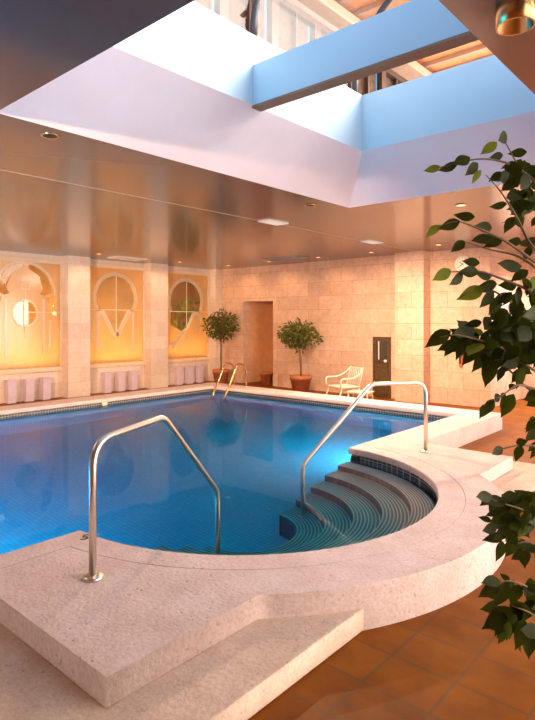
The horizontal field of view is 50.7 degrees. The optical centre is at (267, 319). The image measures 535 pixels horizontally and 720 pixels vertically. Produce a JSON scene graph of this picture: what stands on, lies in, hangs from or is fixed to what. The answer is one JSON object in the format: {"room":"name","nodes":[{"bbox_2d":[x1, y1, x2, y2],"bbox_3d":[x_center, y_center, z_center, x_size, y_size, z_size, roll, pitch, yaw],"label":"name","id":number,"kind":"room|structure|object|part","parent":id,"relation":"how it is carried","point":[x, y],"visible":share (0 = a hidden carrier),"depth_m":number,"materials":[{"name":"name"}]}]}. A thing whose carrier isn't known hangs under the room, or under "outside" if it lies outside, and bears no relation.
{"room":"indoor swimming pool","nodes":[
{"label":"indoor swimming pool","id":0,"kind":"room"},
{"bbox_2d":[56,255,89,397],"bbox_3d":[-4.489,0.150,13.016,0.550,3.200,0.550,0,0,41],"label":"pillar","id":1,"kind":"structure","parent":0,"point":[75,269],"depth_m":12.78,"materials":[{"name":"beige stone"}]},
{"bbox_2d":[0,266,199,330],"bbox_3d":[-6.776,0.150,13.106,2.900,3.200,15.900,0,0,41],"label":"wall","id":2,"kind":"structure","parent":0,"point":[106,292],"depth_m":17.26,"materials":[{"name":"paint"}]},
{"bbox_2d":[0,251,208,403],"bbox_3d":[-6.218,0.150,11.267,0.270,3.200,13.880,0,0,41],"label":"wall","id":3,"kind":"structure","parent":0,"point":[95,374],"depth_m":13.44,"materials":[{"name":"beige stone"}]},
{"bbox_2d":[0,257,61,371],"bbox_3d":[-5.250,-0.107,12.190,0.080,2.405,1.744,0,0,41],"label":"wall panel","id":4,"kind":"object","parent":3,"relation":"in","point":[37,345],"depth_m":12.28,"materials":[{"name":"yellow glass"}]},
{"bbox_2d":[0,358,209,374],"bbox_3d":[-6.206,1.123,11.257,0.340,0.055,13.880,0,0,41],"label":"trim","id":5,"kind":"structure","parent":3,"relation":"attached to","point":[175,361],"depth_m":13.48,"materials":[{"name":"beige stone"}]},
{"bbox_2d":[0,255,209,273],"bbox_3d":[-6.128,-1.330,11.188,0.110,0.040,13.880,0,0,41],"label":"trim","id":6,"kind":"structure","parent":3,"relation":"attached to","point":[0,255],"depth_m":13.49,"materials":[{"name":"beige stone"}]},
{"bbox_2d":[90,265,144,365],"bbox_3d":[-3.757,-0.107,13.884,0.080,2.405,1.720,0,0,41],"label":"wall panel","id":7,"kind":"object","parent":3,"relation":"in","point":[125,345],"depth_m":13.91,"materials":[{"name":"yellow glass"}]},
{"bbox_2d":[168,271,208,360],"bbox_3d":[-2.263,-0.107,15.579,0.080,2.405,1.700,0,0,41],"label":"window","id":8,"kind":"structure","parent":3,"relation":"in","point":[189,343],"depth_m":15.70,"materials":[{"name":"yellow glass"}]},
{"bbox_2d":[144,263,167,388],"bbox_3d":[-2.988,0.150,14.719,0.550,3.200,0.550,0,0,41],"label":"pillar","id":9,"kind":"structure","parent":0,"point":[156,275],"depth_m":14.48,"materials":[{"name":"beige stone"}]},
{"bbox_2d":[171,298,199,330],"bbox_3d":[-2.667,0.560,16.351,1.889,2.381,1.464,0,0,-27],"label":"plant","id":10,"kind":"object","parent":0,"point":[182,301],"visible":0.23,"depth_m":16.45,"materials":[{"name":"green plant"}]},
{"bbox_3d":[-2.705,0.363,16.424,1.120,1.905,0.823,0,0,-31],"label":"stem","id":11,"kind":"part","parent":10,"relation":"part of","materials":[{"name":"green plant"}]},
{"bbox_2d":[209,269,221,380],"bbox_3d":[-1.602,0.150,16.290,0.550,3.200,0.240,0,0,41],"label":"pillar","id":12,"kind":"structure","parent":0,"point":[215,276],"depth_m":16.10,"materials":[{"name":"beige stone"}]},
{"bbox_2d":[0,389,446,497],"bbox_3d":[-1.703,2.305,6.634,7.530,1.490,9.860,0,0,41],"label":"wall","id":13,"kind":"structure","parent":0,"point":[365,459],"depth_m":10.14,"materials":[{"name":"tile"}]},
{"bbox_2d":[351,455,359,460],"bbox_3d":[1.017,1.617,6.522,0.100,0.095,0.040,0,0,41],"label":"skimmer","id":14,"kind":"object","parent":13,"relation":"attached to","point":[353,457],"visible":0.56,"depth_m":6.50,"materials":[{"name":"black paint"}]},
{"bbox_2d":[250,301,272,381],"bbox_3d":[0.329,0.150,15.948,1.600,3.200,1.200,0,0,41],"label":"wall","id":15,"kind":"structure","parent":0,"point":[261,313],"depth_m":16.18,"materials":[{"name":"paint"}]},
{"bbox_2d":[0,0,534,269],"bbox_3d":[-1.188,-1.510,8.179,17.800,0.120,15.900,0,0,41],"label":"ceiling","id":16,"kind":"structure","parent":0,"point":[41,41],"depth_m":6.84,"materials":[{"name":"beige paint"}]},
{"bbox_2d":[41,132,59,138],"bbox_3d":[-1.702,-1.445,4.420,0.140,0.010,0.140,0,0,41],"label":"recessed light","id":17,"kind":"object","parent":16,"relation":"in","point":[49,135],"visible":1,"depth_m":4.42,"materials":[{"name":"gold metal"}]},
{"bbox_3d":[-1.702,-1.448,4.420,0.108,0.003,0.108,0,0,41],"label":"bulb","id":18,"kind":"part","parent":17,"relation":"part of","materials":[{"name":"metal"}]},
{"bbox_2d":[108,256,146,260],"bbox_3d":[-3.276,-1.440,13.220,0.440,0.020,0.800,0,0,41],"label":"ceiling vent","id":19,"kind":"object","parent":16,"relation":"in","point":[114,257],"visible":1,"depth_m":13.18,"materials":[{"name":"white metal"}]},
{"bbox_2d":[0,169,411,250],"bbox_3d":[-1.272,-1.453,6.908,0.015,0.014,13.880,0,0,41],"label":"trim","id":20,"kind":"structure","parent":16,"relation":"attached to","point":[0,169],"depth_m":6.83,"materials":[{"name":"grey metal"}]},
{"bbox_2d":[0,47,534,207],"bbox_3d":[0.674,-1.710,4.651,3.200,0.520,4.750,0,0,41],"label":"skylight well","id":21,"kind":"object","parent":16,"relation":"attached to","point":[118,97],"visible":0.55,"depth_m":5.41,"materials":[{"name":"white paint"}]},
{"bbox_2d":[113,1,534,150],"bbox_3d":[0.858,-2.295,4.489,2.670,0.650,3.730,0,0,41],"label":"curb","id":22,"kind":"object","parent":21,"relation":"on","point":[193,42],"visible":0.67,"depth_m":5.62,"materials":[{"name":"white paint"}]},
{"bbox_2d":[250,0,392,92],"bbox_3d":[0.852,-3.248,4.482,2.560,1.220,3.450,0,0,41],"label":"vault","id":23,"kind":"object","parent":22,"relation":"on","point":[256,3],"visible":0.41,"depth_m":5.22,"materials":[{"name":"paint"}]},
{"bbox_2d":[252,0,477,111],"bbox_3d":[0.805,-2.145,4.429,2.430,0.390,0.130,0,0,41],"label":"beam","id":24,"kind":"structure","parent":22,"relation":"attached to","point":[413,30],"depth_m":4.42,"materials":[{"name":"blue paint"}]},
{"bbox_2d":[258,219,288,225],"bbox_3d":[0.086,-1.440,8.323,0.220,0.020,0.440,0,0,41],"label":"recessed light","id":25,"kind":"object","parent":16,"relation":"in","point":[266,221],"visible":1,"depth_m":8.31,"materials":[{"name":"white plastic"}]},
{"bbox_2d":[263,221,282,224],"bbox_3d":[0.086,-1.441,8.323,0.180,0.010,0.400,0,0,41],"label":"diffuser","id":26,"kind":"object","parent":25,"relation":"attached to","point":[266,222],"depth_m":8.31,"materials":[{"name":"white plastic"}]},
{"bbox_2d":[261,256,308,261],"bbox_3d":[0.403,-1.440,13.310,1.100,0.020,0.440,0,0,41],"label":"ceiling vent","id":27,"kind":"object","parent":16,"relation":"in","point":[292,257],"visible":1,"depth_m":13.22,"materials":[{"name":"grey metal"}]},
{"bbox_2d":[361,240,383,243],"bbox_3d":[1.937,-1.440,10.424,0.220,0.020,0.440,0,0,41],"label":"recessed light","id":28,"kind":"object","parent":16,"relation":"in","point":[364,241],"visible":1,"depth_m":10.41,"materials":[{"name":"white plastic"}]},
{"bbox_2d":[455,204,466,206],"bbox_3d":[2.437,-1.445,7.104,0.140,0.010,0.140,0,0,41],"label":"recessed light","id":29,"kind":"object","parent":16,"relation":"in","point":[456,205],"visible":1,"depth_m":7.11,"materials":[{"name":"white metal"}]},
{"bbox_2d":[496,0,534,35],"bbox_3d":[1.140,-1.400,2.594,0.170,0.100,0.170,0,0,41],"label":"recessed light","id":30,"kind":"object","parent":16,"relation":"in","point":[513,17],"visible":1,"depth_m":2.56,"materials":[{"name":"gold metal"}]},
{"bbox_2d":[0,380,534,719],"bbox_3d":[-1.329,1.810,8.171,17.600,0.120,15.700,0,0,41],"label":"floor","id":31,"kind":"structure","parent":0,"point":[438,664],"depth_m":2.83,"materials":[{"name":"tile"}]},
{"bbox_2d":[4,379,16,403],"bbox_3d":[-5.394,1.505,11.848,0.182,0.490,0.200,0,0,41],"label":"upright slab","id":32,"kind":"object","parent":31,"relation":"on","point":[10,385],"visible":1,"depth_m":11.78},
{"bbox_2d":[22,378,34,401],"bbox_3d":[-5.143,1.505,12.133,0.182,0.490,0.200,0,0,41],"label":"upright slab","id":33,"kind":"object","parent":31,"relation":"on","point":[28,383],"visible":1,"depth_m":12.07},
{"bbox_2d":[39,377,51,399],"bbox_3d":[-4.891,1.505,12.418,0.182,0.490,0.200,0,0,41],"label":"upright slab","id":34,"kind":"object","parent":31,"relation":"on","point":[45,382],"visible":1,"depth_m":12.35,"materials":[{"name":"white stone"}]},
{"bbox_2d":[101,372,111,392],"bbox_3d":[-3.873,1.505,13.573,0.182,0.490,0.200,0,0,41],"label":"upright slab","id":35,"kind":"object","parent":31,"relation":"on","point":[106,377],"visible":1,"depth_m":13.52,"materials":[{"name":"white stone"}]},
{"bbox_2d":[115,371,125,391],"bbox_3d":[-3.622,1.505,13.858,0.182,0.490,0.200,0,0,41],"label":"upright slab","id":36,"kind":"object","parent":31,"relation":"on","point":[119,375],"visible":1,"depth_m":13.80,"materials":[{"name":"white stone"}]},
{"bbox_2d":[128,370,137,389],"bbox_3d":[-3.370,1.505,14.143,0.182,0.490,0.200,0,0,41],"label":"upright slab","id":37,"kind":"object","parent":31,"relation":"on","point":[132,374],"visible":1,"depth_m":14.08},
{"bbox_2d":[174,366,182,384],"bbox_3d":[-2.405,1.505,15.238,0.182,0.490,0.200,0,0,41],"label":"upright slab","id":38,"kind":"object","parent":31,"relation":"on","point":[178,370],"visible":1,"depth_m":15.18,"materials":[{"name":"white stone"}]},
{"bbox_2d":[0,608,363,719],"bbox_3d":[-0.593,1.685,2.987,1.460,0.130,1.797,0,0,41],"label":"step","id":39,"kind":"structure","parent":31,"relation":"on","point":[235,678],"depth_m":2.56,"materials":[{"name":"beige stone"}]},
{"bbox_2d":[184,365,193,383],"bbox_3d":[-2.154,1.505,15.523,0.182,0.490,0.200,0,0,41],"label":"upright slab","id":40,"kind":"object","parent":31,"relation":"on","point":[189,370],"visible":1,"depth_m":15.46,"materials":[{"name":"white stone"}]},
{"bbox_2d":[195,365,203,382],"bbox_3d":[-1.902,1.505,15.808,0.182,0.490,0.200,0,0,41],"label":"upright slab","id":41,"kind":"object","parent":31,"relation":"on","point":[199,369],"visible":1,"depth_m":15.75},
{"bbox_2d":[201,308,239,383],"bbox_3d":[-1.260,0.702,15.405,1.142,2.096,1.019,0,0,10],"label":"potted tree","id":42,"kind":"object","parent":31,"relation":"on","point":[219,328],"visible":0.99,"depth_m":15.29,"materials":[{"name":"green plant"}]},
{"bbox_3d":[-1.274,1.550,15.415,0.470,0.400,0.470,0,0,41],"label":"pot","id":43,"kind":"part","parent":42,"relation":"part of","materials":[{"name":"ceramic"}]},
{"bbox_2d":[0,382,512,708],"bbox_3d":[-1.692,1.620,6.624,8.500,0.260,10.800,0,0,41],"label":"pool deck","id":44,"kind":"object","parent":31,"relation":"on","point":[113,636],"visible":0.78,"depth_m":3.15,"materials":[{"name":"beige stone"}]},
{"bbox_2d":[81,415,219,582],"bbox_3d":[-0.723,1.605,3.986,0.124,1.890,1.693,0,0,21],"label":"handrail","id":45,"kind":"object","parent":44,"relation":"attached to","point":[93,576],"visible":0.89,"depth_m":3.27,"materials":[{"name":"metal"}]},
{"bbox_2d":[212,362,248,396],"bbox_3d":[-0.844,1.592,12.373,0.477,1.297,0.941,0,0,35],"label":"pool ladder","id":46,"kind":"object","parent":44,"relation":"attached to","point":[238,364],"visible":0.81,"depth_m":12.42,"materials":[{"name":"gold metal"}]},
{"bbox_3d":[-0.991,1.592,12.484,0.060,1.297,0.869,0,0,33],"label":"rail","id":47,"kind":"part","parent":46,"relation":"part of","materials":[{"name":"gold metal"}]},
{"bbox_3d":[-0.706,1.592,12.232,0.060,1.297,0.869,0,0,33],"label":"rail","id":48,"kind":"part","parent":46,"relation":"part of","materials":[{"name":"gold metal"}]},
{"bbox_2d":[0,384,476,569],"bbox_3d":[-1.703,1.528,6.634,7.910,0.075,10.240,0,0,41],"label":"pool coping","id":49,"kind":"object","parent":44,"relation":"on","point":[451,502],"visible":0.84,"depth_m":3.92},
{"bbox_2d":[300,380,430,483],"bbox_3d":[1.079,1.605,5.978,1.735,1.890,0.124,0,0,-29],"label":"handrail","id":50,"kind":"object","parent":44,"relation":"attached to","point":[381,383],"visible":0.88,"depth_m":5.96,"materials":[{"name":"metal"}]},
{"bbox_2d":[260,371,272,384],"bbox_3d":[-0.026,1.585,15.394,0.380,0.330,0.380,0,0,41],"label":"plant pot","id":51,"kind":"object","parent":31,"relation":"on","point":[266,376],"visible":0.98,"depth_m":15.27,"materials":[{"name":"ceramic"}]},
{"bbox_2d":[276,317,323,392],"bbox_3d":[0.752,0.848,13.495,1.146,1.804,1.186,0,0,41],"label":"potted tree","id":52,"kind":"object","parent":31,"relation":"on","point":[300,382],"visible":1,"depth_m":13.34,"materials":[{"name":"green plant"}]},
{"bbox_3d":[0.790,1.535,13.462,0.530,0.430,0.530,0,0,41],"label":"pot","id":53,"kind":"part","parent":52,"relation":"part of","materials":[{"name":"ceramic"}]},
{"bbox_2d":[325,366,363,396],"bbox_3d":[1.666,1.387,12.263,0.706,0.737,0.612,0,0,-27],"label":"garden chair","id":54,"kind":"object","parent":31,"relation":"on","point":[341,386],"visible":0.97,"depth_m":12.27,"materials":[{"name":"white metal"}]},
{"bbox_3d":[1.569,1.230,12.520,0.653,0.422,0.067,0,0,-20],"label":"arm","id":55,"kind":"part","parent":54,"relation":"part of","materials":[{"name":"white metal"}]},
{"bbox_3d":[1.652,1.438,12.256,0.510,0.025,0.540,0,0,-27],"label":"seat","id":56,"kind":"part","parent":54,"relation":"part of","materials":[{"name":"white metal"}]},
{"bbox_3d":[1.814,1.231,12.032,0.654,0.422,0.067,0,0,-33],"label":"arm","id":57,"kind":"part","parent":54,"relation":"part of","materials":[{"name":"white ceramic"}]},
{"bbox_3d":[1.916,1.235,12.388,0.127,0.397,0.508,0,0,-27],"label":"backrest","id":58,"kind":"part","parent":54,"relation":"part of","materials":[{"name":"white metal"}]},
{"bbox_2d":[346,390,373,398],"bbox_3d":[1.912,1.608,11.619,0.486,0.287,0.346,0,0,31],"label":"side table","id":59,"kind":"object","parent":31,"relation":"on","point":[349,391],"visible":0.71,"depth_m":11.56,"materials":[{"name":"white metal"}]},
{"bbox_2d":[424,131,534,659],"bbox_3d":[1.082,0.375,2.024,1.205,2.750,0.526,0,0,-9],"label":"ficus tree","id":60,"kind":"object","parent":31,"relation":"on","point":[508,342],"visible":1,"depth_m":1.87,"materials":[{"name":"green plant"}]},
{"bbox_2d":[491,461,534,498],"bbox_3d":[2.054,1.685,5.990,1.460,0.130,1.797,0,0,41],"label":"step","id":61,"kind":"structure","parent":31,"relation":"on","point":[522,475],"depth_m":5.73,"materials":[{"name":"beige stone"}]},
{"bbox_2d":[222,247,519,406],"bbox_3d":[1.922,0.150,14.557,8.230,3.200,1.820,0,0,41],"label":"wall","id":62,"kind":"structure","parent":0,"point":[349,302],"depth_m":13.35,"materials":[{"name":"beige stone"}]},
{"bbox_2d":[373,337,390,398],"bbox_3d":[2.559,1.065,12.701,0.440,1.370,0.110,0,0,41],"label":"door","id":63,"kind":"structure","parent":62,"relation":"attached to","point":[381,345],"depth_m":12.70,"materials":[{"name":"brown wood"}]},
{"bbox_3d":[2.569,1.327,12.713,0.360,0.725,0.030,0,0,41],"label":"door","id":64,"kind":"part","parent":63,"relation":"part of","materials":[{"name":"brown wood"}]},
{"bbox_3d":[2.572,0.690,12.716,0.360,0.520,0.022,0,0,41],"label":"door","id":65,"kind":"part","parent":63,"relation":"part of","materials":[{"name":"brown wood"}]},
{"bbox_3d":[2.571,0.690,12.715,0.280,0.440,0.008,0,0,41],"label":"pane","id":66,"kind":"part","parent":63,"relation":"part of","materials":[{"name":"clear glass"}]},
{"bbox_2d":[459,355,462,366],"bbox_3d":[3.944,0.640,11.521,0.070,0.620,0.060,0,0,41],"label":"handset","id":67,"kind":"object","parent":62,"relation":"attached to","point":[461,357],"visible":0.41,"depth_m":11.50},
{"bbox_2d":[455,256,467,270],"bbox_3d":[3.979,-1.140,11.500,0.330,0.330,0.045,0,0,41],"label":"wall clock","id":68,"kind":"object","parent":62,"relation":"attached to","point":[459,264],"visible":0.62,"depth_m":11.52,"materials":[{"name":"white ceramic"}]},
{"bbox_2d":[395,251,429,403],"bbox_3d":[3.107,0.150,12.098,0.660,3.200,0.300,0,0,41],"label":"pillar","id":69,"kind":"structure","parent":0,"point":[412,269],"depth_m":11.98,"materials":[{"name":"beige stone"}]},
{"bbox_2d":[520,254,534,398],"bbox_3d":[7.990,0.150,10.553,6.770,3.200,0.200,0,0,41],"label":"wall","id":70,"kind":"structure","parent":0,"point":[529,380],"depth_m":12.42,"materials":[{"name":"beige stone"}]},
{"bbox_3d":[-1.703,3.100,6.634,7.570,0.100,9.900,0,0,41],"label":"floor","id":71,"kind":"structure","parent":0,"visible":0},
{"bbox_2d":[0,391,440,554],"bbox_3d":[-1.703,2.345,6.634,7.550,1.450,9.880,0,0,41],"label":"pool water","id":72,"kind":"object","parent":71,"relation":"in","point":[151,494],"visible":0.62,"depth_m":5.73,"materials":[{"name":"blue liquid"}]},
{"label":"outside","id":73,"kind":"structure","parent":0,"visible":0},
{"bbox_2d":[194,0,493,94],"bbox_3d":[2.144,-6.070,12.775,3.120,9.000,30.000,0,0,41],"label":"facade","id":74,"kind":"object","parent":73,"point":[288,21],"visible":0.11,"depth_m":13.30,"materials":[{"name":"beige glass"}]},
{"bbox_2d":[195,0,211,10],"bbox_3d":[-1.509,-5.145,10.629,0.063,3.750,1.310,0,0,41],"label":"curtain","id":75,"kind":"object","parent":74,"relation":"hanging from","point":[207,4],"depth_m":11.03,"materials":[{"name":"white"}]},
{"bbox_2d":[229,0,264,40],"bbox_3d":[-0.484,-5.145,11.792,0.063,3.750,1.310,0,0,41],"label":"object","id":76,"kind":"object","parent":74,"relation":"hanging from","point":[237,8],"depth_m":11.75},
{"bbox_2d":[279,8,307,51],"bbox_3d":[0.541,-5.145,12.954,0.063,3.750,1.310,0,0,41],"label":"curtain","id":77,"kind":"object","parent":74,"relation":"hanging from","point":[285,17],"depth_m":12.88,"materials":[{"name":"white fabric"}]},
{"bbox_2d":[358,74,375,94],"bbox_3d":[2.591,-5.145,15.280,0.063,3.750,1.310,0,0,41],"label":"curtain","id":78,"kind":"object","parent":74,"relation":"hanging from","point":[372,79],"depth_m":15.25,"materials":[{"name":"beige fabric"}]},
{"bbox_2d":[386,76,392,87],"bbox_3d":[3.616,-5.145,16.442,0.063,3.750,1.310,0,0,41],"label":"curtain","id":79,"kind":"object","parent":74,"relation":"hanging from","point":[389,81],"depth_m":16.29,"materials":[{"name":"beige fabric"}]}
]}

